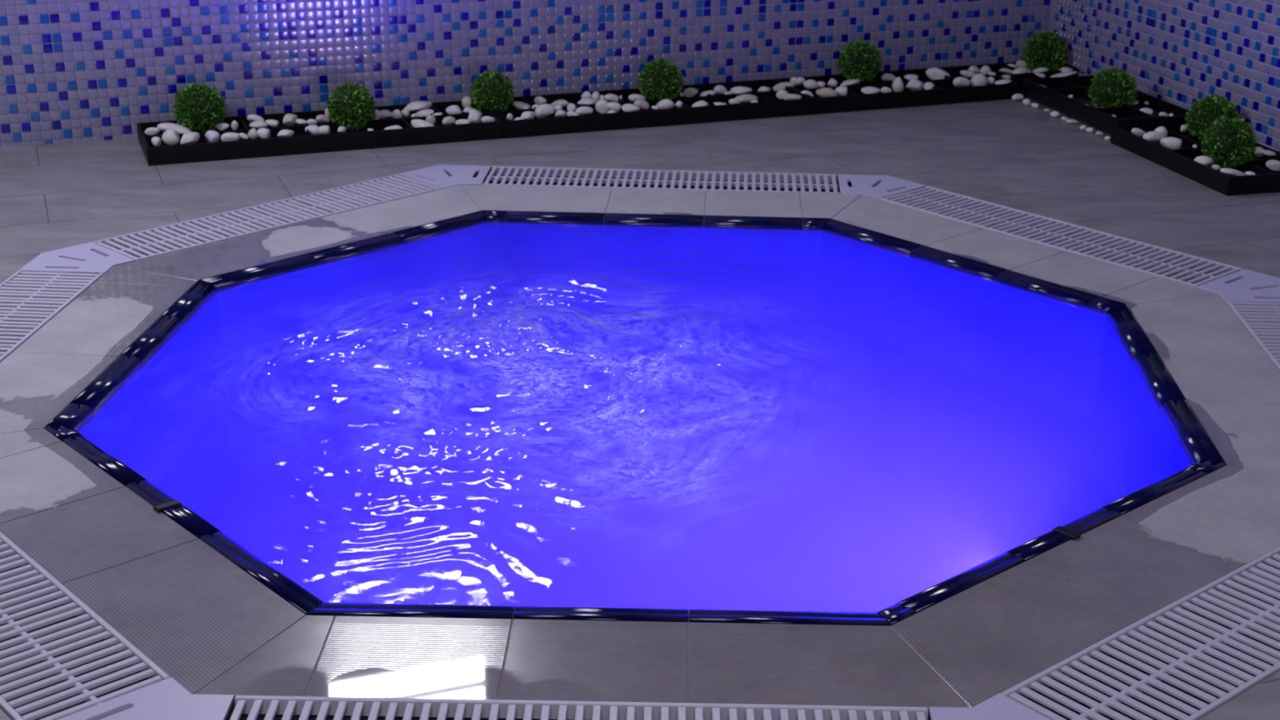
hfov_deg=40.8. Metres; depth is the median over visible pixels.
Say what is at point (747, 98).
pebble
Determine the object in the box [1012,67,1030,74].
pebble
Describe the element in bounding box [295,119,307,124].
pebble
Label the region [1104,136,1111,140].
pebble
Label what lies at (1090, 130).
pebble
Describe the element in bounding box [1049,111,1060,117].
pebble
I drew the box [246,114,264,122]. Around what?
pebble
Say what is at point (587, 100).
pebble
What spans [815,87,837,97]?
pebble
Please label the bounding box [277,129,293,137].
pebble
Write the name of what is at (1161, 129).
pebble
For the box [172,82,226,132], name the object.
topiary ball
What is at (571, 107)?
pebble
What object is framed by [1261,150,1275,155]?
pebble
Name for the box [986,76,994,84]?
pebble
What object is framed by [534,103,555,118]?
pebble
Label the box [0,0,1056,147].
wall
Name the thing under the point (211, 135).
pebble
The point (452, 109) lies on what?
pebble
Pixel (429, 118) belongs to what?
pebble
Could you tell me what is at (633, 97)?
pebble
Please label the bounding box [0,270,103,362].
drain grate
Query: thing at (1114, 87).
topiary ball
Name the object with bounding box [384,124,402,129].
pebble
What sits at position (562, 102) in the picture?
pebble
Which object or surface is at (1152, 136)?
pebble
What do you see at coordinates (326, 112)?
pebble
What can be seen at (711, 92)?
pebble
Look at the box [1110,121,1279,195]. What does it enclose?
planter box
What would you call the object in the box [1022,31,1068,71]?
topiary ball
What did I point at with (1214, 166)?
pebble
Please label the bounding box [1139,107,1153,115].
pebble
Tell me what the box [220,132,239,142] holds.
pebble
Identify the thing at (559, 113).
pebble
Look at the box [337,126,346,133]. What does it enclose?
pebble
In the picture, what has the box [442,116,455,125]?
pebble
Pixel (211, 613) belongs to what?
pool
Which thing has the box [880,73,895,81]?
pebble
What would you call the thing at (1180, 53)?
wall
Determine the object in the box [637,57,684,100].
topiary ball
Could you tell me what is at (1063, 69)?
pebble
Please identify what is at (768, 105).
planter box
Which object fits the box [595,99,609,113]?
pebble
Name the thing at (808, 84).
pebble
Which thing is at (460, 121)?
pebble
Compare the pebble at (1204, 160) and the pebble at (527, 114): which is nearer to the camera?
the pebble at (1204, 160)
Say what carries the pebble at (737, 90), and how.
on the planter box at (768, 105)
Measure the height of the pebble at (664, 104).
0.032 m
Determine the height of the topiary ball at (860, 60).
0.147 m
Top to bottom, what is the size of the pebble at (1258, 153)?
0.028 m
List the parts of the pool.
edge rail, connector rod, drain grate, drain grate, drain grate, drain grate, connector rod, edge rail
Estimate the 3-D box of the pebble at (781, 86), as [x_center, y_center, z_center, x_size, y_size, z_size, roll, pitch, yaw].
[0.455,-0.863,5.428,0.074,0.032,0.040,5,21,11]
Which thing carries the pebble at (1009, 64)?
on the planter box at (944, 91)
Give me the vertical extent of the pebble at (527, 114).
0.030 m
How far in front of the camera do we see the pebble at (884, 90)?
5.38 m
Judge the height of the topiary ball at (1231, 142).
0.147 m
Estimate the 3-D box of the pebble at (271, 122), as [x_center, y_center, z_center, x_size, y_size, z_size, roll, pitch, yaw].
[-1.049,-0.675,4.904,0.038,0.020,0.032,-3,21,-10]
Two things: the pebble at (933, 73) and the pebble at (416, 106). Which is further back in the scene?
the pebble at (933, 73)
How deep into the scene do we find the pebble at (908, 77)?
5.56 m
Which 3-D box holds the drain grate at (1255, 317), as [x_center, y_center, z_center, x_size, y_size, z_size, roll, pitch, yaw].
[1.304,0.048,3.209,0.190,0.022,0.896,2,21,3]
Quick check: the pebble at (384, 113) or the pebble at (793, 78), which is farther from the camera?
the pebble at (793, 78)
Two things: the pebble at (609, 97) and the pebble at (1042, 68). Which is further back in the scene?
the pebble at (1042, 68)
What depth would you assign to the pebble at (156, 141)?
4.68 m
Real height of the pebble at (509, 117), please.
0.021 m
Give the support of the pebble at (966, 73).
on the planter box at (944, 91)
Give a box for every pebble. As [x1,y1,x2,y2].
[144,127,159,135]
[151,136,161,146]
[156,122,191,133]
[161,128,179,145]
[180,132,199,144]
[204,130,219,142]
[216,122,229,130]
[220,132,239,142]
[231,120,238,129]
[239,133,248,139]
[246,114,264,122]
[247,128,258,138]
[248,120,267,128]
[257,128,270,138]
[265,119,279,127]
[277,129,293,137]
[282,113,297,125]
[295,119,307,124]
[305,124,320,134]
[306,119,317,124]
[315,114,329,122]
[318,125,329,134]
[324,108,330,119]
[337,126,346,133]
[373,109,380,119]
[379,110,391,119]
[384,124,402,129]
[391,109,402,118]
[400,109,409,116]
[404,101,431,112]
[411,113,418,117]
[411,119,434,127]
[416,109,434,116]
[426,115,435,124]
[432,112,442,115]
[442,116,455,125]
[445,105,462,114]
[455,119,470,124]
[461,96,471,108]
[462,106,475,113]
[467,109,482,123]
[481,115,494,122]
[506,113,512,119]
[511,101,530,109]
[520,111,535,119]
[533,96,546,105]
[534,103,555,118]
[551,99,568,106]
[553,104,562,111]
[555,110,566,116]
[566,111,578,115]
[567,102,576,111]
[575,106,593,115]
[577,97,598,104]
[581,91,591,98]
[591,91,599,100]
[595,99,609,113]
[599,94,604,99]
[604,93,618,102]
[606,110,617,113]
[607,102,621,112]
[621,103,639,111]
[628,93,645,101]
[633,99,648,109]
[651,105,659,109]
[656,98,675,109]
[675,100,683,107]
[683,87,697,97]
[692,100,708,106]
[699,90,715,96]
[713,84,727,94]
[713,102,726,105]
[724,91,733,94]
[728,98,739,104]
[730,86,751,93]
[734,93,757,103]
[757,86,770,92]
[773,81,795,91]
[776,89,788,99]
[782,93,801,100]
[790,76,796,82]
[795,76,804,85]
[800,90,813,97]
[803,79,817,88]
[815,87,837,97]
[817,81,825,87]
[826,78,837,87]
[835,85,847,96]
[840,79,860,86]
[860,86,880,93]
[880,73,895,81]
[880,86,891,93]
[892,76,904,92]
[903,74,918,80]
[905,78,924,90]
[923,81,934,89]
[925,67,950,79]
[952,76,970,87]
[960,70,976,77]
[968,65,979,73]
[970,73,987,86]
[979,65,991,75]
[986,71,995,75]
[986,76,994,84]
[994,79,1011,84]
[999,67,1013,74]
[1001,74,1011,79]
[1007,63,1016,67]
[1011,93,1023,100]
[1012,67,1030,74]
[1016,59,1026,67]
[1022,98,1031,105]
[1031,66,1048,72]
[1031,102,1039,108]
[1034,72,1045,77]
[1044,108,1050,112]
[1049,71,1077,77]
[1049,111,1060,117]
[1059,66,1073,72]
[1061,116,1068,120]
[1066,119,1078,123]
[1080,124,1087,129]
[1085,127,1093,133]
[1095,131,1102,136]
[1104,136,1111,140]
[1131,128,1145,136]
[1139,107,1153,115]
[1142,131,1165,142]
[1154,126,1167,137]
[1158,111,1168,116]
[1160,137,1182,149]
[1180,124,1187,132]
[1194,155,1213,165]
[1211,164,1220,169]
[1220,168,1246,176]
[1244,171,1255,175]
[1253,146,1264,156]
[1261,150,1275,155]
[1265,160,1279,171]
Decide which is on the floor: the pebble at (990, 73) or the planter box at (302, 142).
the planter box at (302, 142)
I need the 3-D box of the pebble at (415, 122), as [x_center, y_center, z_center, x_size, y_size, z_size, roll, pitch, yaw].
[-0.621,-0.668,4.894,0.073,0.029,0.038,8,22,18]
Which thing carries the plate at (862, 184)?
in the pool
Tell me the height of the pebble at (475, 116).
0.048 m
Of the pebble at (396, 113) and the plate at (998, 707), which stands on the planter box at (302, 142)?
the pebble at (396, 113)
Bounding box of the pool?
[0,173,1279,719]
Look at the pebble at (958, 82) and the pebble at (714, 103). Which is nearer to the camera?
the pebble at (714, 103)
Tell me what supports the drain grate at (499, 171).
in the floor
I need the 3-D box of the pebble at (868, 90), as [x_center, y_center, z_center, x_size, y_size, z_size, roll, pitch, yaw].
[0.723,-0.842,5.383,0.062,0.025,0.032,0,21,-2]
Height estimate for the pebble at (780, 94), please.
0.029 m
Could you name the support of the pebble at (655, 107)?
on the planter box at (768, 105)
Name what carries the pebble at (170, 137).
on the planter box at (302, 142)
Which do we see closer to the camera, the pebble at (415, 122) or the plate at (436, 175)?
the plate at (436, 175)
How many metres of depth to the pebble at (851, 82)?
5.47 m
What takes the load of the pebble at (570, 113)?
on the planter box at (768, 105)
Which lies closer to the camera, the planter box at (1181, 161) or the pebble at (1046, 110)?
the planter box at (1181, 161)
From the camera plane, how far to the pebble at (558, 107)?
5.10 m
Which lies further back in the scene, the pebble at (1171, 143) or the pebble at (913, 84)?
the pebble at (913, 84)
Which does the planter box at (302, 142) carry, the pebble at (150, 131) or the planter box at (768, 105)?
the pebble at (150, 131)
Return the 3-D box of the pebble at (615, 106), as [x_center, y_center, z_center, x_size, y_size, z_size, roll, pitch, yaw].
[-0.079,-0.755,5.133,0.044,0.030,0.036,-5,22,-14]
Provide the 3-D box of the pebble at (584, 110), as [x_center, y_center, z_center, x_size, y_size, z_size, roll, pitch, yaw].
[-0.165,-0.736,5.084,0.052,0.028,0.029,-3,21,-9]
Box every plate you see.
[18,241,134,274]
[57,677,234,719]
[397,164,491,188]
[837,173,926,199]
[928,693,1050,719]
[1197,269,1279,302]
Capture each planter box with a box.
[136,99,502,165]
[475,79,814,138]
[773,61,1084,114]
[1022,75,1191,133]
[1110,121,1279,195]
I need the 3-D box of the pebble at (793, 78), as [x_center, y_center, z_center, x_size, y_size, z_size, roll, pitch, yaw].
[0.495,-0.896,5.519,0.026,0.024,0.016,1,21,1]
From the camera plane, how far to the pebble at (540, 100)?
5.20 m
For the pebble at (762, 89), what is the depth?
5.37 m
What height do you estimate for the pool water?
0.617 m
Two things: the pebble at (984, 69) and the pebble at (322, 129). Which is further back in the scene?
the pebble at (984, 69)
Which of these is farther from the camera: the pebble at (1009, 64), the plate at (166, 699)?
the pebble at (1009, 64)
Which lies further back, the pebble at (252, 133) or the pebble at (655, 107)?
the pebble at (655, 107)
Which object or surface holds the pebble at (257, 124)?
on the planter box at (302, 142)
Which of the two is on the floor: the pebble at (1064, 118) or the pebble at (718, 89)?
the pebble at (1064, 118)
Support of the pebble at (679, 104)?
on the planter box at (768, 105)
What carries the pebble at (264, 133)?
on the planter box at (302, 142)
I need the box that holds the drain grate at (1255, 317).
[1226,301,1279,370]
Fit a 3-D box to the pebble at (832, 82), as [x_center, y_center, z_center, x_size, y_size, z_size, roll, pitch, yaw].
[0.614,-0.883,5.486,0.035,0.031,0.027,1,21,0]
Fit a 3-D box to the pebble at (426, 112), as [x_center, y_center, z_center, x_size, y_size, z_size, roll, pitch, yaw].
[-0.631,-0.721,5.037,0.055,0.023,0.029,-1,21,-4]
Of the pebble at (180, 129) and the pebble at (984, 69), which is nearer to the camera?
the pebble at (180, 129)
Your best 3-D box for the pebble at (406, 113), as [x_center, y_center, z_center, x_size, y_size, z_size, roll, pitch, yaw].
[-0.687,-0.724,5.038,0.027,0.021,0.023,4,21,8]
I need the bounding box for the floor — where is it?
[0,97,1279,719]
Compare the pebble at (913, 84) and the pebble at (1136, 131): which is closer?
the pebble at (1136, 131)
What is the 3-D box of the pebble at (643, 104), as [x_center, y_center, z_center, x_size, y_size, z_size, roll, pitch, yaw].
[0.004,-0.768,5.165,0.045,0.031,0.031,-7,22,-19]
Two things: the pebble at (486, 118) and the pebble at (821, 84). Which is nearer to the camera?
the pebble at (486, 118)
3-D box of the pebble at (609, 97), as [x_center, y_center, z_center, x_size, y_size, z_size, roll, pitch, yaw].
[-0.085,-0.800,5.248,0.047,0.025,0.026,-3,21,-10]
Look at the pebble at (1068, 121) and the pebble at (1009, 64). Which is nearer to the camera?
the pebble at (1068, 121)
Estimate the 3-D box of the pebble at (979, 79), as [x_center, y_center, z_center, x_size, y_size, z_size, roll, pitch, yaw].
[1.091,-0.897,5.529,0.052,0.045,0.040,-9,23,-23]
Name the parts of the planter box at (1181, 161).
panel, panel, panel, panel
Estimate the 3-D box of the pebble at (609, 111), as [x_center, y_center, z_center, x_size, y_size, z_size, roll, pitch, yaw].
[-0.083,-0.729,5.068,0.029,0.014,0.020,4,21,8]
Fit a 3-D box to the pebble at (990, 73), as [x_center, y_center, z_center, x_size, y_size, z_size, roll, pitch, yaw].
[1.154,-0.939,5.645,0.028,0.014,0.023,-1,21,-4]
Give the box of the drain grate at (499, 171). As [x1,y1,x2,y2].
[481,165,839,194]
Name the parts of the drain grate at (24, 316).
edge rail, connector rod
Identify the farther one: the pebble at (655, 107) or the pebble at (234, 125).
the pebble at (655, 107)
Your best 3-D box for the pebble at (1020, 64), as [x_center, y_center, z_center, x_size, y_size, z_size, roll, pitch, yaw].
[1.286,-0.995,5.795,0.042,0.032,0.020,1,21,1]
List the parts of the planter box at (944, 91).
panel, panel, panel, panel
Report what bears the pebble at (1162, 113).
on the planter box at (1057, 91)
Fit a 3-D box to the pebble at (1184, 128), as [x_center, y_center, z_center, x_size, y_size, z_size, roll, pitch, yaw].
[1.563,-0.664,4.935,0.022,0.022,0.022,2,21,4]
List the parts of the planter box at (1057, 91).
panel, panel, panel, panel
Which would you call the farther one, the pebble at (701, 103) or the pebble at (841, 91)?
the pebble at (841, 91)
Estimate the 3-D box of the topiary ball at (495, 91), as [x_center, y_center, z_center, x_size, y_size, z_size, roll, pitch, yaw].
[-0.437,-0.791,5.105,0.137,0.138,0.140,-4,21,-11]
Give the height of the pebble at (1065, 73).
0.025 m
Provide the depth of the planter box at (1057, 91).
5.21 m
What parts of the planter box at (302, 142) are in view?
panel, panel, panel, panel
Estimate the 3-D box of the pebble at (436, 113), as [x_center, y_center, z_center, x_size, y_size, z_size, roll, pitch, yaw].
[-0.591,-0.717,5.027,0.031,0.013,0.018,-2,21,-7]
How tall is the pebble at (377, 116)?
0.037 m
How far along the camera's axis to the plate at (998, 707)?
2.14 m
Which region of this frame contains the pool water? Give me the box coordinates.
[73,218,1195,612]
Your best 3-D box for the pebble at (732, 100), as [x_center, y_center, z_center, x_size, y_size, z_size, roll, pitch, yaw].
[0.286,-0.783,5.215,0.032,0.019,0.021,-8,22,-21]
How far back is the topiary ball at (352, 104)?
4.88 m
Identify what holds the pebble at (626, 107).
on the planter box at (768, 105)
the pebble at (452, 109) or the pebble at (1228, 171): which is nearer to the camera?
the pebble at (1228, 171)
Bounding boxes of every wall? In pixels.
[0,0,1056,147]
[1053,0,1279,151]
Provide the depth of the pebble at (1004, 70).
5.67 m
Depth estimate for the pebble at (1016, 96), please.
5.44 m
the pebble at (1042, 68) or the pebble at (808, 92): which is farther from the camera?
the pebble at (1042, 68)
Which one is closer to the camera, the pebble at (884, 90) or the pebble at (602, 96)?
the pebble at (602, 96)
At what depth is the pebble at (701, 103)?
5.17 m
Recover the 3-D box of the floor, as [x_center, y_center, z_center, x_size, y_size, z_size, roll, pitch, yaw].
[-0.495,0.201,2.884,7.856,0.100,6.663,1,21,3]
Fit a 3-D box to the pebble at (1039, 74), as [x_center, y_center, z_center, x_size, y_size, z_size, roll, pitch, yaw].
[1.309,-0.933,5.631,0.035,0.015,0.030,1,21,1]
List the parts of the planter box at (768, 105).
panel, panel, panel, panel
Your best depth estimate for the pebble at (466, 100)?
5.15 m
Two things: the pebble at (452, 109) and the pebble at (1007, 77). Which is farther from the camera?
the pebble at (1007, 77)
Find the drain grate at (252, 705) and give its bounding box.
[229,695,928,719]
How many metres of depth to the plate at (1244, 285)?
3.71 m
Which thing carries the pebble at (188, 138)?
on the planter box at (302, 142)
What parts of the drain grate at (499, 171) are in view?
edge rail, connector rod, edge rail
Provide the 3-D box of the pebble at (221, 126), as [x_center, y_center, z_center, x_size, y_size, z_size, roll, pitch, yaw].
[-1.179,-0.659,4.861,0.036,0.022,0.020,-2,21,-5]
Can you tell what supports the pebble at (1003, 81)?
on the planter box at (944, 91)
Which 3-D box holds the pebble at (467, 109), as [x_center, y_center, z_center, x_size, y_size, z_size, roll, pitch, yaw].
[-0.504,-0.737,5.078,0.040,0.022,0.025,-1,21,-3]
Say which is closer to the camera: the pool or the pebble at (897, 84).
the pool
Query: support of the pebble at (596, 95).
on the planter box at (768, 105)
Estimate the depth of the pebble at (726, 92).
5.33 m
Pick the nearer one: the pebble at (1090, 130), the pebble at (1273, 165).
the pebble at (1273, 165)
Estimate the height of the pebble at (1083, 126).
0.014 m
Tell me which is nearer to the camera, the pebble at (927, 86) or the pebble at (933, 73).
the pebble at (927, 86)
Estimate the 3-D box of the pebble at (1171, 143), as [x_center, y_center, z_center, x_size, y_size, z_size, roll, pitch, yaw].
[1.470,-0.600,4.760,0.058,0.034,0.047,3,21,8]
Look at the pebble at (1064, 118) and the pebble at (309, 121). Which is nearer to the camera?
the pebble at (309, 121)
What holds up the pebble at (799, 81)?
on the planter box at (944, 91)
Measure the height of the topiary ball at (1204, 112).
0.149 m
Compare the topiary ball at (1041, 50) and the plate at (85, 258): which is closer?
the plate at (85, 258)
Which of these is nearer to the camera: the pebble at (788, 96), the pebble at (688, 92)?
the pebble at (788, 96)
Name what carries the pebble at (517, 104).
on the planter box at (768, 105)
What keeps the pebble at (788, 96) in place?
on the planter box at (768, 105)
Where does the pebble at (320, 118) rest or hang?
on the planter box at (302, 142)
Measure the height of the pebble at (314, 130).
0.028 m
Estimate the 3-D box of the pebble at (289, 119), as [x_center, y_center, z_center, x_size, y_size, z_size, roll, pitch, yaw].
[-1.006,-0.691,4.947,0.039,0.036,0.034,2,21,4]
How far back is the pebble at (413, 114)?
5.00 m
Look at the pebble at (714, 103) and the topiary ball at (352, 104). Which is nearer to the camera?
the topiary ball at (352, 104)
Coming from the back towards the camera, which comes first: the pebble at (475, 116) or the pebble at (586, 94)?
the pebble at (586, 94)
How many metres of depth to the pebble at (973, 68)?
5.68 m
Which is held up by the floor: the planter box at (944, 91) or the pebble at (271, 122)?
the planter box at (944, 91)
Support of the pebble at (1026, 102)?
on the floor
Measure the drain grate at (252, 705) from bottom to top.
0.022 m
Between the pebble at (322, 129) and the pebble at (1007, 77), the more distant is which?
the pebble at (1007, 77)
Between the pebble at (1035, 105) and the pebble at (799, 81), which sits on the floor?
the pebble at (1035, 105)
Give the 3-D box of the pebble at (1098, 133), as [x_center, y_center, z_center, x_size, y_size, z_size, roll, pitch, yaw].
[1.342,-0.660,5.020,0.025,0.015,0.017,-4,21,-12]
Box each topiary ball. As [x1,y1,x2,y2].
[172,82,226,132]
[325,81,377,131]
[470,71,515,111]
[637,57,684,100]
[836,39,882,84]
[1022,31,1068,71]
[1087,66,1137,107]
[1184,93,1239,139]
[1200,115,1257,168]
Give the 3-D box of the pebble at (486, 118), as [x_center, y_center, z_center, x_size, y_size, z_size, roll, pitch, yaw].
[-0.438,-0.692,4.966,0.040,0.024,0.022,2,21,3]
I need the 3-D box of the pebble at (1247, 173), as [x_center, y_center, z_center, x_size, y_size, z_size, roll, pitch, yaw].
[1.584,-0.482,4.459,0.029,0.014,0.019,-4,21,-13]
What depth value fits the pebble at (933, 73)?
5.61 m
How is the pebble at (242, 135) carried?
on the planter box at (302, 142)
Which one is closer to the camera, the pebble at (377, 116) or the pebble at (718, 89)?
the pebble at (377, 116)

